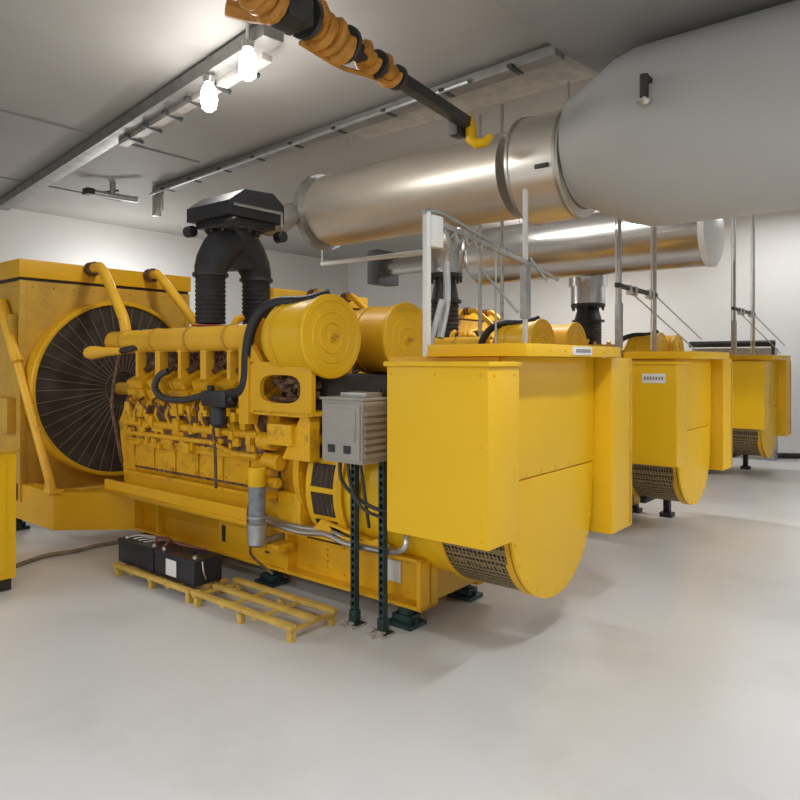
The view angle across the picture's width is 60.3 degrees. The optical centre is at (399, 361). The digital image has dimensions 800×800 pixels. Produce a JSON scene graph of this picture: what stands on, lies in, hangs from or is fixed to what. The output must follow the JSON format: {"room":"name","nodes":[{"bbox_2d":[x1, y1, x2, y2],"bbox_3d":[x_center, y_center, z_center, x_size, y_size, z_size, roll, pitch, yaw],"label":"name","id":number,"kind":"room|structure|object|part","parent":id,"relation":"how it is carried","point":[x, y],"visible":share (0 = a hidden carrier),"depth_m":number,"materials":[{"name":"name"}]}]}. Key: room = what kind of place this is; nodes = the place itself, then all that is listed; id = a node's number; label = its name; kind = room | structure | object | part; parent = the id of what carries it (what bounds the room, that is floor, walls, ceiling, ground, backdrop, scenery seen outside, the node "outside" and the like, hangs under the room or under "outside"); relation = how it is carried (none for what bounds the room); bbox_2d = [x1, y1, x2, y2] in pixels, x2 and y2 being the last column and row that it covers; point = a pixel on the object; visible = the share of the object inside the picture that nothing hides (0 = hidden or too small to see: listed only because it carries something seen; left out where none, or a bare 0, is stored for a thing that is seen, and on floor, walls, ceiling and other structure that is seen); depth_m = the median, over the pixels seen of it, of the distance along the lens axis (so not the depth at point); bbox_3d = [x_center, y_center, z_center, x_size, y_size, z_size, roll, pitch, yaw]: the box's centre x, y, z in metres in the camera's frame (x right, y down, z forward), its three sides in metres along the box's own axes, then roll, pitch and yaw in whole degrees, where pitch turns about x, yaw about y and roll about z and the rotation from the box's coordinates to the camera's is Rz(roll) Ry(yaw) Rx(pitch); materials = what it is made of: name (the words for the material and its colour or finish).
{"room":"mechanical room","nodes":[
{"label":"mechanical room","id":0,"kind":"room"},
{"bbox_2d":[0,208,347,325],"bbox_3d":[-8.116,-0.625,13.314,0.200,4.850,20.800,0,0,39],"label":"wall","id":1,"kind":"structure","parent":0,"point":[24,234],"depth_m":15.65,"materials":[{"name":"white paint"}]},
{"bbox_2d":[0,0,598,259],"bbox_3d":[-0.633,-3.125,7.221,19.500,0.150,20.800,0,0,39],"label":"ceiling","id":2,"kind":"structure","parent":0,"point":[83,65],"depth_m":7.87,"materials":[{"name":"white paint"}]},
{"bbox_2d":[0,176,81,193],"bbox_3d":[-9.121,-3.040,8.200,0.040,0.020,11.200,0,0,39],"label":"trim","id":3,"kind":"structure","parent":2,"relation":"attached to","point":[0,176],"depth_m":11.95,"materials":[{"name":"grey metal"}]},
{"bbox_2d":[0,109,199,162],"bbox_3d":[-6.600,-3.040,6.148,0.040,0.020,11.200,0,0,39],"label":"trim","id":4,"kind":"structure","parent":2,"relation":"attached to","point":[3,111],"depth_m":9.02,"materials":[{"name":"grey metal"}]},
{"bbox_2d":[82,182,138,202],"bbox_3d":[-4.898,-2.885,11.664,0.893,0.329,0.216,0,0,-22],"label":"ceiling fitting","id":5,"kind":"object","parent":2,"relation":"hanging from","point":[87,191],"visible":1,"depth_m":11.68,"materials":[{"name":"metal"}]},
{"bbox_3d":[-4.897,-2.940,11.724,0.097,0.220,0.097,0,0,39],"label":"stem","id":6,"kind":"part","parent":5,"relation":"part of","materials":[{"name":"grey metal"}]},
{"bbox_2d":[0,24,283,210],"bbox_3d":[-4.294,-2.901,9.630,0.344,0.239,9.454,0,0,-43],"label":"ceiling beam","id":7,"kind":"structure","parent":2,"relation":"attached to","point":[182,95],"depth_m":7.84,"materials":[{"name":"metal"}]},
{"bbox_2d":[119,53,271,146],"bbox_3d":[-2.433,-2.850,7.719,0.120,0.060,3.493,0,0,-43],"label":"cable tray","id":8,"kind":"object","parent":7,"relation":"on","point":[184,98],"depth_m":7.64,"materials":[{"name":"silver metal"}]},
{"bbox_2d":[200,55,217,111],"bbox_3d":[-1.906,-2.772,6.864,0.170,0.556,0.170,0,0,39],"label":"lamp","id":9,"kind":"object","parent":2,"relation":"hanging from","point":[208,97],"visible":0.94,"depth_m":6.81,"materials":[{"name":"glass"}]},
{"bbox_2d":[203,74,214,83],"bbox_3d":[-1.906,-2.824,6.864,0.120,0.080,0.120,0,0,39],"label":"socket","id":10,"kind":"object","parent":9,"relation":"attached to","point":[207,78],"depth_m":6.82,"materials":[{"name":"metal"}]},
{"bbox_3d":[-1.906,-2.639,6.864,0.170,0.290,0.170,0,0,39],"label":"bulb","id":11,"kind":"part","parent":9,"relation":"part of","materials":[{"name":"white glass"}]},
{"bbox_2d":[238,22,257,80],"bbox_3d":[-1.362,-2.785,6.164,0.170,0.530,0.170,0,0,39],"label":"lamp","id":12,"kind":"object","parent":2,"relation":"hanging from","point":[247,65],"visible":0.94,"depth_m":6.11,"materials":[{"name":"glass"}]},
{"bbox_3d":[-1.362,-2.960,6.164,0.040,0.180,0.040,0,0,39],"label":"stem","id":13,"kind":"part","parent":12,"relation":"part of","materials":[{"name":"metal"}]},
{"bbox_2d":[241,38,254,48],"bbox_3d":[-1.362,-2.850,6.164,0.120,0.080,0.120,0,0,39],"label":"socket","id":14,"kind":"object","parent":12,"relation":"attached to","point":[247,43],"depth_m":6.12,"materials":[{"name":"metal"}]},
{"bbox_3d":[-1.362,-2.665,6.164,0.170,0.290,0.170,0,0,39],"label":"bulb","id":15,"kind":"part","parent":12,"relation":"part of","materials":[{"name":"white glass"}]},
{"bbox_2d":[149,45,564,216],"bbox_3d":[-1.415,-2.800,9.278,8.028,0.500,0.262,0,0,44],"label":"cable tray","id":16,"kind":"object","parent":2,"relation":"attached to","point":[548,55],"visible":0.99,"depth_m":8.24,"materials":[{"name":"metal"}]},
{"bbox_2d":[225,0,493,148],"bbox_3d":[-0.412,-2.550,5.125,0.562,1.001,3.872,0,0,34],"label":"pipe","id":17,"kind":"object","parent":2,"relation":"hanging from","point":[329,37],"visible":1,"depth_m":4.82,"materials":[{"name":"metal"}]},
{"bbox_3d":[-0.347,-2.300,5.054,0.100,0.100,3.828,0,0,32],"label":"rail","id":18,"kind":"part","parent":17,"relation":"part of","materials":[{"name":"metal"}]},
{"bbox_2d":[320,250,422,265],"bbox_3d":[-0.491,-2.523,10.589,0.070,2.072,2.722,0,0,-38],"label":"conduit","id":19,"kind":"object","parent":2,"relation":"hanging from","point":[418,252],"visible":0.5,"depth_m":10.47,"materials":[{"name":"silver metal"}]},
{"bbox_2d":[294,81,594,250],"bbox_3d":[0.382,-2.245,8.071,3.700,1.610,1.120,0,0,39],"label":"exhaust silencer","id":20,"kind":"object","parent":2,"relation":"hanging from","point":[485,185],"visible":0.84,"depth_m":7.49,"materials":[{"name":"metal"}]},
{"bbox_2d":[261,203,298,236],"bbox_3d":[-1.380,-1.723,8.183,0.593,0.866,2.520,0,0,6],"label":"pipe","id":21,"kind":"object","parent":20,"relation":"attached to","point":[291,214],"visible":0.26,"depth_m":7.50,"materials":[{"name":"metal"}]},
{"bbox_3d":[-0.716,-2.715,9.416,0.022,0.670,0.022,0,0,17],"label":"hanger rod","id":22,"kind":"part","parent":20,"relation":"part of","materials":[{"name":"grey metal"}]},
{"bbox_3d":[1.805,-2.715,7.364,0.022,0.670,0.022,0,0,-28],"label":"hanger rod","id":23,"kind":"part","parent":20,"relation":"part of","materials":[{"name":"grey metal"}]},
{"bbox_2d":[558,0,799,225],"bbox_3d":[4.492,-2.100,4.725,6.900,1.640,1.640,0,0,39],"label":"duct","id":24,"kind":"object","parent":20,"relation":"attached to","point":[718,136],"visible":0.98,"depth_m":5.59,"materials":[{"name":"grey metal"}]},
{"bbox_2d":[636,73,652,106],"bbox_3d":[2.080,-2.214,5.715,0.120,0.250,0.410,0,0,39],"label":"sprinkler head","id":25,"kind":"object","parent":24,"relation":"attached to","point":[645,79],"visible":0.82,"depth_m":5.58},
{"bbox_3d":[1.988,-2.249,5.603,0.068,0.180,0.068,0,0,39],"label":"stem","id":26,"kind":"part","parent":25,"relation":"part of","materials":[{"name":"metal"}]},
{"bbox_2d":[349,55,597,138],"bbox_3d":[0.661,-3.025,7.876,3.480,0.050,0.750,0,0,39],"label":"ceiling panel","id":27,"kind":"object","parent":2,"relation":"attached to","point":[557,74],"depth_m":7.63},
{"bbox_2d":[478,114,481,336],"bbox_3d":[0.986,-1.648,8.482,0.041,2.803,0.041,0,0,-28],"label":"hanging rod","id":28,"kind":"object","parent":2,"relation":"hanging from","point":[479,115],"visible":0.6,"depth_m":8.46,"materials":[{"name":"grey metal"}]},
{"bbox_2d":[500,104,503,320],"bbox_3d":[1.211,-1.644,8.170,0.041,2.812,0.041,0,0,-28],"label":"hanging rod","id":29,"kind":"object","parent":2,"relation":"hanging from","point":[502,105],"visible":0.6,"depth_m":8.15,"materials":[{"name":"grey metal"}]},
{"bbox_2d":[367,212,723,286],"bbox_3d":[1.955,-2.178,11.303,6.153,1.745,0.970,0,0,39],"label":"exhaust silencer","id":30,"kind":"object","parent":2,"relation":"hanging from","point":[574,247],"visible":0.66,"depth_m":10.21,"materials":[{"name":"silver metal"}]},
{"bbox_2d":[494,0,793,73],"bbox_3d":[1.201,-3.000,0.247,7.450,0.100,11.900,0,0,39],"label":"ceiling panel","id":31,"kind":"object","parent":2,"relation":"attached to","point":[593,33],"depth_m":5.91,"materials":[{"name":"white paint"}]},
{"bbox_2d":[614,218,701,357],"bbox_3d":[3.007,-1.541,8.208,1.959,3.018,0.282,0,0,-41],"label":"hanger","id":32,"kind":"object","parent":2,"relation":"hanging from","point":[631,290],"visible":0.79,"depth_m":7.73,"materials":[{"name":"white metal"}]},
{"bbox_3d":[2.382,-1.600,7.586,0.015,2.900,0.014,0,0,39],"label":"rod","id":33,"kind":"part","parent":32,"relation":"part of","materials":[{"name":"white metal"}]},
{"bbox_3d":[2.411,-1.541,7.554,0.036,3.018,0.036,0,0,39],"label":"post","id":34,"kind":"part","parent":32,"relation":"part of","materials":[{"name":"grey metal"}]},
{"bbox_3d":[3.089,-1.600,8.455,0.015,2.900,0.014,0,0,39],"label":"rod","id":35,"kind":"part","parent":32,"relation":"part of","materials":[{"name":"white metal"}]},
{"bbox_3d":[3.118,-1.541,8.422,0.036,3.018,0.036,0,0,39],"label":"post","id":36,"kind":"part","parent":32,"relation":"part of","materials":[{"name":"grey metal"}]},
{"bbox_2d":[731,215,784,354],"bbox_3d":[5.902,-1.579,11.536,2.136,2.943,0.293,0,0,-42],"label":"hanger","id":37,"kind":"object","parent":2,"relation":"hanging from","point":[751,313],"visible":0.79,"depth_m":11.29,"materials":[{"name":"white metal"}]},
{"bbox_3d":[5.226,-1.600,10.842,0.015,2.900,0.014,0,0,39],"label":"rod","id":38,"kind":"part","parent":37,"relation":"part of","materials":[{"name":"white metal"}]},
{"bbox_3d":[5.255,-1.579,10.809,0.036,2.943,0.036,0,0,39],"label":"post","id":39,"kind":"part","parent":37,"relation":"part of","materials":[{"name":"grey metal"}]},
{"bbox_3d":[6.047,-1.600,11.850,0.015,2.900,0.014,0,0,39],"label":"rod","id":40,"kind":"part","parent":37,"relation":"part of","materials":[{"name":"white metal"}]},
{"bbox_3d":[6.075,-1.579,11.818,0.036,2.943,0.036,0,0,39],"label":"post","id":41,"kind":"part","parent":37,"relation":"part of","materials":[{"name":"grey metal"}]},
{"bbox_2d":[0,452,799,799],"bbox_3d":[-0.633,1.900,7.221,19.500,0.200,20.800,0,0,39],"label":"floor","id":42,"kind":"structure","parent":0,"point":[667,665],"depth_m":3.85,"materials":[{"name":"grey concrete"}]},
{"bbox_2d":[0,445,19,591],"bbox_3d":[-3.654,1.242,5.554,1.160,1.115,0.640,0,0,39],"label":"base cabinet","id":43,"kind":"object","parent":42,"relation":"on","point":[7,454],"visible":1,"depth_m":5.39,"materials":[{"name":"yellow metal"}]},
{"bbox_3d":[-3.223,1.205,5.184,0.015,0.870,0.470,0,0,39],"label":"door","id":44,"kind":"part","parent":43,"relation":"part of","materials":[{"name":"yellow metal"}]},
{"bbox_2d":[16,540,118,567],"bbox_3d":[-3.114,1.780,6.431,0.135,0.040,0.995,0,0,36],"label":"cable","id":45,"kind":"object","parent":42,"relation":"on","point":[97,545],"visible":0.98,"depth_m":6.42,"materials":[{"name":"rubber"}]},
{"bbox_2d":[113,562,227,602],"bbox_3d":[-1.884,1.748,5.589,1.100,0.105,0.354,0,0,39],"label":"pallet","id":46,"kind":"object","parent":42,"relation":"on","point":[152,579],"visible":0.57,"depth_m":5.39,"materials":[{"name":"yellow wood"}]},
{"bbox_2d":[118,532,179,572],"bbox_3d":[-2.110,1.577,5.787,0.548,0.233,0.258,0,0,39],"label":"battery","id":47,"kind":"object","parent":46,"relation":"on","point":[133,552],"depth_m":5.70,"materials":[{"name":"black plastic"}]},
{"bbox_3d":[-2.104,1.475,5.762,0.372,0.028,0.170,0,0,39],"label":"cable coil","id":48,"kind":"part","parent":47,"relation":"part of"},
{"bbox_3d":[-2.110,1.514,5.787,0.548,0.030,0.258,0,0,39],"label":"lid","id":49,"kind":"part","parent":47,"relation":"part of","materials":[{"name":"black plastic"}]},
{"bbox_3d":[-1.982,1.710,5.469,1.100,0.030,0.044,0,0,39],"label":"rail","id":50,"kind":"part","parent":46,"relation":"part of","materials":[{"name":"yellow wood"}]},
{"bbox_2d":[154,543,221,586],"bbox_3d":[-1.668,1.587,5.425,0.570,0.215,0.260,0,0,39],"label":"battery","id":51,"kind":"object","parent":46,"relation":"on","point":[192,567],"visible":0.98,"depth_m":5.31,"materials":[{"name":"black plastic"}]},
{"bbox_2d":[155,536,206,549],"bbox_3d":[-1.778,1.458,5.513,0.508,0.061,0.145,0,0,31],"label":"jumper cable","id":52,"kind":"object","parent":51,"relation":"attached to","point":[169,539],"visible":1,"depth_m":5.51,"materials":[{"name":"red plastic"}]},
{"bbox_3d":[-1.676,1.514,5.433,0.548,0.030,0.258,0,0,39],"label":"lid","id":53,"kind":"part","parent":51,"relation":"part of","materials":[{"name":"black plastic"}]},
{"bbox_3d":[-1.483,1.585,5.223,0.027,0.145,0.043,0,0,39],"label":"handle","id":54,"kind":"part","parent":51,"relation":"part of","materials":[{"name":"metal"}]},
{"bbox_3d":[-1.884,1.710,5.589,1.100,0.030,0.044,0,0,39],"label":"rail","id":55,"kind":"part","parent":46,"relation":"part of","materials":[{"name":"yellow wood"}]},
{"bbox_3d":[-1.786,1.710,5.710,1.100,0.030,0.044,0,0,39],"label":"rail","id":56,"kind":"part","parent":46,"relation":"part of","materials":[{"name":"yellow wood"}]},
{"bbox_2d":[191,577,337,642],"bbox_3d":[-0.984,1.742,4.889,1.100,0.115,0.424,0,0,39],"label":"pallet","id":57,"kind":"object","parent":42,"relation":"on","point":[197,595],"visible":1,"depth_m":4.81,"materials":[{"name":"yellow wood"}]},
{"bbox_3d":[-1.104,1.700,4.742,1.100,0.030,0.044,0,0,39],"label":"rail","id":58,"kind":"part","parent":57,"relation":"part of","materials":[{"name":"yellow wood"}]},
{"bbox_3d":[-0.984,1.700,4.889,1.100,0.030,0.044,0,0,39],"label":"rail","id":59,"kind":"part","parent":57,"relation":"part of","materials":[{"name":"yellow wood"}]},
{"bbox_3d":[-0.864,1.700,5.036,1.100,0.030,0.044,0,0,39],"label":"rail","id":60,"kind":"part","parent":57,"relation":"part of","materials":[{"name":"yellow wood"}]},
{"bbox_2d":[0,258,631,631],"bbox_3d":[-1.368,0.341,6.337,6.476,2.919,2.180,0,0,39],"label":"generator","id":61,"kind":"object","parent":42,"relation":"on","point":[120,412],"visible":0.96,"depth_m":5.21,"materials":[{"name":"yellow metal"}]},
{"bbox_3d":[-3.577,-0.985,8.174,0.690,0.190,2.060,0,0,39],"label":"tank","id":62,"kind":"part","parent":61,"relation":"part of","materials":[{"name":"yellow metal"}]},
{"bbox_3d":[-1.889,0.573,6.081,2.092,0.398,0.131,0,0,39],"label":"fuel rail","id":63,"kind":"part","parent":61,"relation":"part of","materials":[{"name":"yellow metal"}]},
{"bbox_2d":[127,403,266,453],"bbox_3d":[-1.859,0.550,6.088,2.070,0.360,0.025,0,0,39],"label":"engine","id":64,"kind":"object","parent":61,"relation":"on","point":[262,419],"depth_m":6.00,"materials":[{"name":"yellow metal"}]},
{"bbox_2d":[183,189,287,326],"bbox_3d":[-1.602,-0.970,6.656,0.770,1.299,0.880,0,0,39],"label":"exhaust stack","id":65,"kind":"object","parent":61,"relation":"on","point":[234,222],"visible":0.85,"depth_m":6.45,"materials":[{"name":"black"}]},
{"bbox_2d":[187,189,283,232],"bbox_3d":[-1.593,-1.450,6.675,0.660,0.339,0.660,0,0,39],"label":"hood","id":66,"kind":"object","parent":65,"relation":"attached to","point":[257,211],"depth_m":6.47,"materials":[{"name":"black paint"}]},
{"bbox_2d":[248,486,265,523],"bbox_3d":[-1.084,1.084,5.215,0.132,0.288,0.132,0,0,39],"label":"canister","id":67,"kind":"object","parent":61,"relation":"on","point":[256,494],"depth_m":5.16,"materials":[{"name":"grey metal"}]},
{"bbox_3d":[-1.004,0.805,5.324,0.280,0.510,0.190,0,0,39],"label":"starter motor","id":68,"kind":"part","parent":61,"relation":"part of","materials":[{"name":"yellow metal"}]},
{"bbox_3d":[-1.235,1.480,5.777,3.690,0.340,0.200,0,0,39],"label":"rail","id":69,"kind":"part","parent":61,"relation":"part of","materials":[{"name":"yellow metal"}]},
{"bbox_3d":[0.293,0.930,4.984,1.720,1.080,1.080,0,0,39],"label":"alternator frame","id":70,"kind":"part","parent":61,"relation":"part of","materials":[{"name":"yellow metal"}]},
{"bbox_3d":[-0.044,1.455,4.800,0.130,0.150,0.009,0,0,39],"label":"rating plate","id":71,"kind":"part","parent":61,"relation":"part of","materials":[{"name":"white metal"}]},
{"bbox_3d":[0.292,0.011,3.914,0.720,0.028,0.350,0,0,39],"label":"box lid","id":72,"kind":"part","parent":61,"relation":"part of","materials":[{"name":"yellow metal"}]},
{"bbox_3d":[-0.793,1.480,6.320,3.690,0.340,0.200,0,0,39],"label":"rail","id":73,"kind":"part","parent":61,"relation":"part of","materials":[{"name":"yellow metal"}]},
{"bbox_2d":[422,189,558,356],"bbox_3d":[0.769,-0.716,5.052,0.328,1.368,2.007,0,0,34],"label":"support frame","id":74,"kind":"object","parent":61,"relation":"on","point":[434,226],"visible":0.96,"depth_m":4.52,"materials":[{"name":"white metal"}]},
{"bbox_3d":[0.167,-0.486,4.300,0.040,0.908,0.040,0,0,39],"label":"post","id":75,"kind":"part","parent":74,"relation":"part of","materials":[{"name":"white metal"}]},
{"bbox_3d":[0.712,-0.446,5.120,0.017,0.828,0.017,0,0,17],"label":"post","id":76,"kind":"part","parent":74,"relation":"part of","materials":[{"name":"grey metal"}]},
{"bbox_3d":[1.017,-0.716,5.581,0.030,1.368,0.040,0,0,39],"label":"post","id":77,"kind":"part","parent":74,"relation":"part of","materials":[{"name":"white metal"}]},
{"bbox_3d":[0.856,-0.069,4.500,0.686,0.073,1.340,0,0,39],"label":"roof lid","id":78,"kind":"part","parent":61,"relation":"part of","materials":[{"name":"yellow metal"}]},
{"bbox_3d":[0.981,0.334,4.418,0.026,0.728,1.250,0,0,39],"label":"panel","id":79,"kind":"part","parent":61,"relation":"part of","materials":[{"name":"yellow metal"}]},
{"bbox_3d":[0.997,1.105,4.437,0.028,0.799,1.130,0,0,39],"label":"panel","id":80,"kind":"part","parent":61,"relation":"part of","materials":[{"name":"yellow metal"}]},
{"bbox_3d":[1.717,0.590,5.111,0.008,1.220,0.025,0,0,39],"label":"edge trim","id":81,"kind":"part","parent":61,"relation":"part of","materials":[{"name":"yellow metal"}]},
{"bbox_2d":[319,389,395,639],"bbox_3d":[-0.259,0.990,4.542,0.453,1.620,0.357,0,0,39],"label":"control box","id":82,"kind":"object","parent":42,"relation":"on","point":[354,423],"visible":0.98,"depth_m":4.48,"materials":[{"name":"metal"}]},
{"bbox_2d":[328,444,334,451],"bbox_3d":[-0.447,0.560,4.471,0.056,0.050,0.010,0,0,39],"label":"switch","id":83,"kind":"object","parent":82,"relation":"attached to","point":[331,447],"depth_m":4.46,"materials":[{"name":"black paint"}]},
{"bbox_3d":[-0.379,0.450,4.429,0.330,0.360,0.010,0,0,39],"label":"door","id":84,"kind":"part","parent":82,"relation":"part of","materials":[{"name":"grey metal"}]},
{"bbox_2d":[343,446,349,453],"bbox_3d":[-0.339,0.560,4.383,0.056,0.050,0.010,0,0,39],"label":"switch","id":85,"kind":"object","parent":82,"relation":"attached to","point":[346,449],"depth_m":4.38,"materials":[{"name":"black paint"}]},
{"bbox_3d":[-0.311,0.990,4.726,0.044,1.580,0.042,0,0,39],"label":"post","id":86,"kind":"part","parent":82,"relation":"part of","materials":[{"name":"green metal"}]},
{"bbox_3d":[-0.310,1.750,4.727,0.120,0.100,0.100,0,0,39],"label":"plate","id":87,"kind":"part","parent":82,"relation":"part of","materials":[{"name":"metal"}]},
{"bbox_3d":[-0.255,0.215,4.541,0.230,0.030,0.160,0,0,39],"label":"cable gland plate","id":88,"kind":"part","parent":82,"relation":"part of","materials":[{"name":"grey metal"}]},
{"bbox_3d":[-0.113,0.980,4.565,0.044,1.600,0.042,0,0,39],"label":"post","id":89,"kind":"part","parent":82,"relation":"part of","materials":[{"name":"metal"}]},
{"bbox_3d":[-0.112,1.750,4.566,0.120,0.100,0.100,0,0,39],"label":"plate","id":90,"kind":"part","parent":82,"relation":"part of","materials":[{"name":"green metal"}]},
{"bbox_2d":[270,288,731,517],"bbox_3d":[0.747,0.341,9.180,6.466,2.919,2.180,0,0,39],"label":"generator","id":91,"kind":"object","parent":42,"relation":"on","point":[682,400],"visible":0.11,"depth_m":7.18,"materials":[{"name":"yellow metal"}]},
{"bbox_3d":[-1.459,-0.985,11.014,0.690,0.190,2.060,0,0,39],"label":"tank","id":92,"kind":"part","parent":91,"relation":"part of","materials":[{"name":"yellow metal"}]},
{"bbox_2d":[431,228,464,337],"bbox_3d":[0.618,-1.067,9.452,0.538,1.493,0.538,0,0,39],"label":"exhaust stack","id":93,"kind":"object","parent":91,"relation":"on","point":[452,252],"visible":0.61,"depth_m":9.28,"materials":[{"name":"black paint"}]},
{"bbox_3d":[1.326,1.480,9.159,3.690,0.340,0.200,0,0,39],"label":"rail","id":94,"kind":"part","parent":91,"relation":"part of","materials":[{"name":"yellow metal"}]},
{"bbox_3d":[2.411,0.011,6.754,0.720,0.028,0.350,0,0,39],"label":"box lid","id":95,"kind":"part","parent":91,"relation":"part of","materials":[{"name":"yellow metal"}]},
{"bbox_3d":[2.975,-0.069,7.340,0.686,0.073,1.340,0,0,39],"label":"roof lid","id":96,"kind":"part","parent":91,"relation":"part of","materials":[{"name":"yellow metal"}]},
{"bbox_3d":[3.099,0.334,7.258,0.026,0.728,1.250,0,0,39],"label":"panel","id":97,"kind":"part","parent":91,"relation":"part of","materials":[{"name":"yellow metal"}]},
{"bbox_3d":[3.116,1.105,7.277,0.028,0.799,1.130,0,0,39],"label":"panel","id":98,"kind":"part","parent":91,"relation":"part of","materials":[{"name":"yellow metal"}]},
{"bbox_3d":[3.835,0.590,7.951,0.008,1.220,0.025,0,0,39],"label":"edge trim","id":99,"kind":"part","parent":91,"relation":"part of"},
{"bbox_2d":[420,307,790,473],"bbox_3d":[3.446,0.341,12.733,6.466,2.919,2.180,0,0,39],"label":"generator","id":100,"kind":"object","parent":42,"relation":"on","point":[761,384],"visible":0.12,"depth_m":10.81,"materials":[{"name":"yellow metal"}]},
{"bbox_3d":[1.241,-0.985,14.567,0.690,0.190,2.060,0,0,39],"label":"tank","id":101,"kind":"part","parent":100,"relation":"part of","materials":[{"name":"yellow metal"}]},
{"bbox_2d":[569,275,606,344],"bbox_3d":[3.488,-1.013,12.764,0.694,1.387,0.694,0,0,39],"label":"exhaust stack","id":102,"kind":"object","parent":100,"relation":"on","point":[587,292],"visible":0.67,"depth_m":12.53,"materials":[{"name":"black paint"}]},
{"bbox_3d":[5.111,0.011,10.308,0.720,0.028,0.350,0,0,39],"label":"box lid","id":103,"kind":"part","parent":100,"relation":"part of","materials":[{"name":"yellow metal"}]},
{"bbox_3d":[5.675,-0.069,10.893,0.686,0.073,1.340,0,0,39],"label":"roof lid","id":104,"kind":"part","parent":100,"relation":"part of","materials":[{"name":"yellow metal"}]},
{"bbox_3d":[5.799,0.334,10.811,0.026,0.728,1.250,0,0,39],"label":"panel","id":105,"kind":"part","parent":100,"relation":"part of","materials":[{"name":"yellow metal"}]},
{"bbox_3d":[5.815,1.105,10.830,0.028,0.799,1.130,0,0,39],"label":"panel","id":106,"kind":"part","parent":100,"relation":"part of","materials":[{"name":"yellow metal"}]},
{"bbox_3d":[6.535,0.590,11.505,0.008,1.220,0.025,0,0,39],"label":"edge trim","id":107,"kind":"part","parent":100,"relation":"part of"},
{"bbox_2d":[689,340,777,460],"bbox_3d":[6.329,0.701,13.089,1.500,2.198,0.408,0,0,39],"label":"panel","id":108,"kind":"object","parent":42,"relation":"on","point":[758,343],"visible":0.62,"depth_m":12.78,"materials":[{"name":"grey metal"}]},
{"bbox_3d":[6.237,-0.340,12.975,1.500,0.116,0.116,0,0,39],"label":"rail","id":109,"kind":"part","parent":108,"relation":"part of","materials":[{"name":"metal"}]},
{"bbox_3d":[6.800,0.600,12.543,0.055,1.800,0.055,0,0,17],"label":"edge post","id":110,"kind":"part","parent":108,"relation":"part of","materials":[{"name":"metal"}]},
{"bbox_2d":[778,453,799,457],"bbox_3d":[7.213,1.750,12.843,1.038,0.099,0.167,0,0,0],"label":"pipe","id":111,"kind":"structure","parent":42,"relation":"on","point":[780,455],"depth_m":12.82,"materials":[{"name":"black metal"}]},
{"bbox_2d":[348,209,799,448],"bbox_3d":[5.870,-0.625,15.208,19.100,4.850,0.200,0,0,39],"label":"wall","id":112,"kind":"structure","parent":0,"point":[699,296],"depth_m":14.55,"materials":[{"name":"white paint"}]},
{"bbox_2d":[778,447,799,452],"bbox_3d":[5.798,1.750,15.119,19.100,0.100,0.030,0,0,39],"label":"baseboard","id":113,"kind":"structure","parent":112,"relation":"attached to","point":[780,450],"depth_m":13.58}
]}

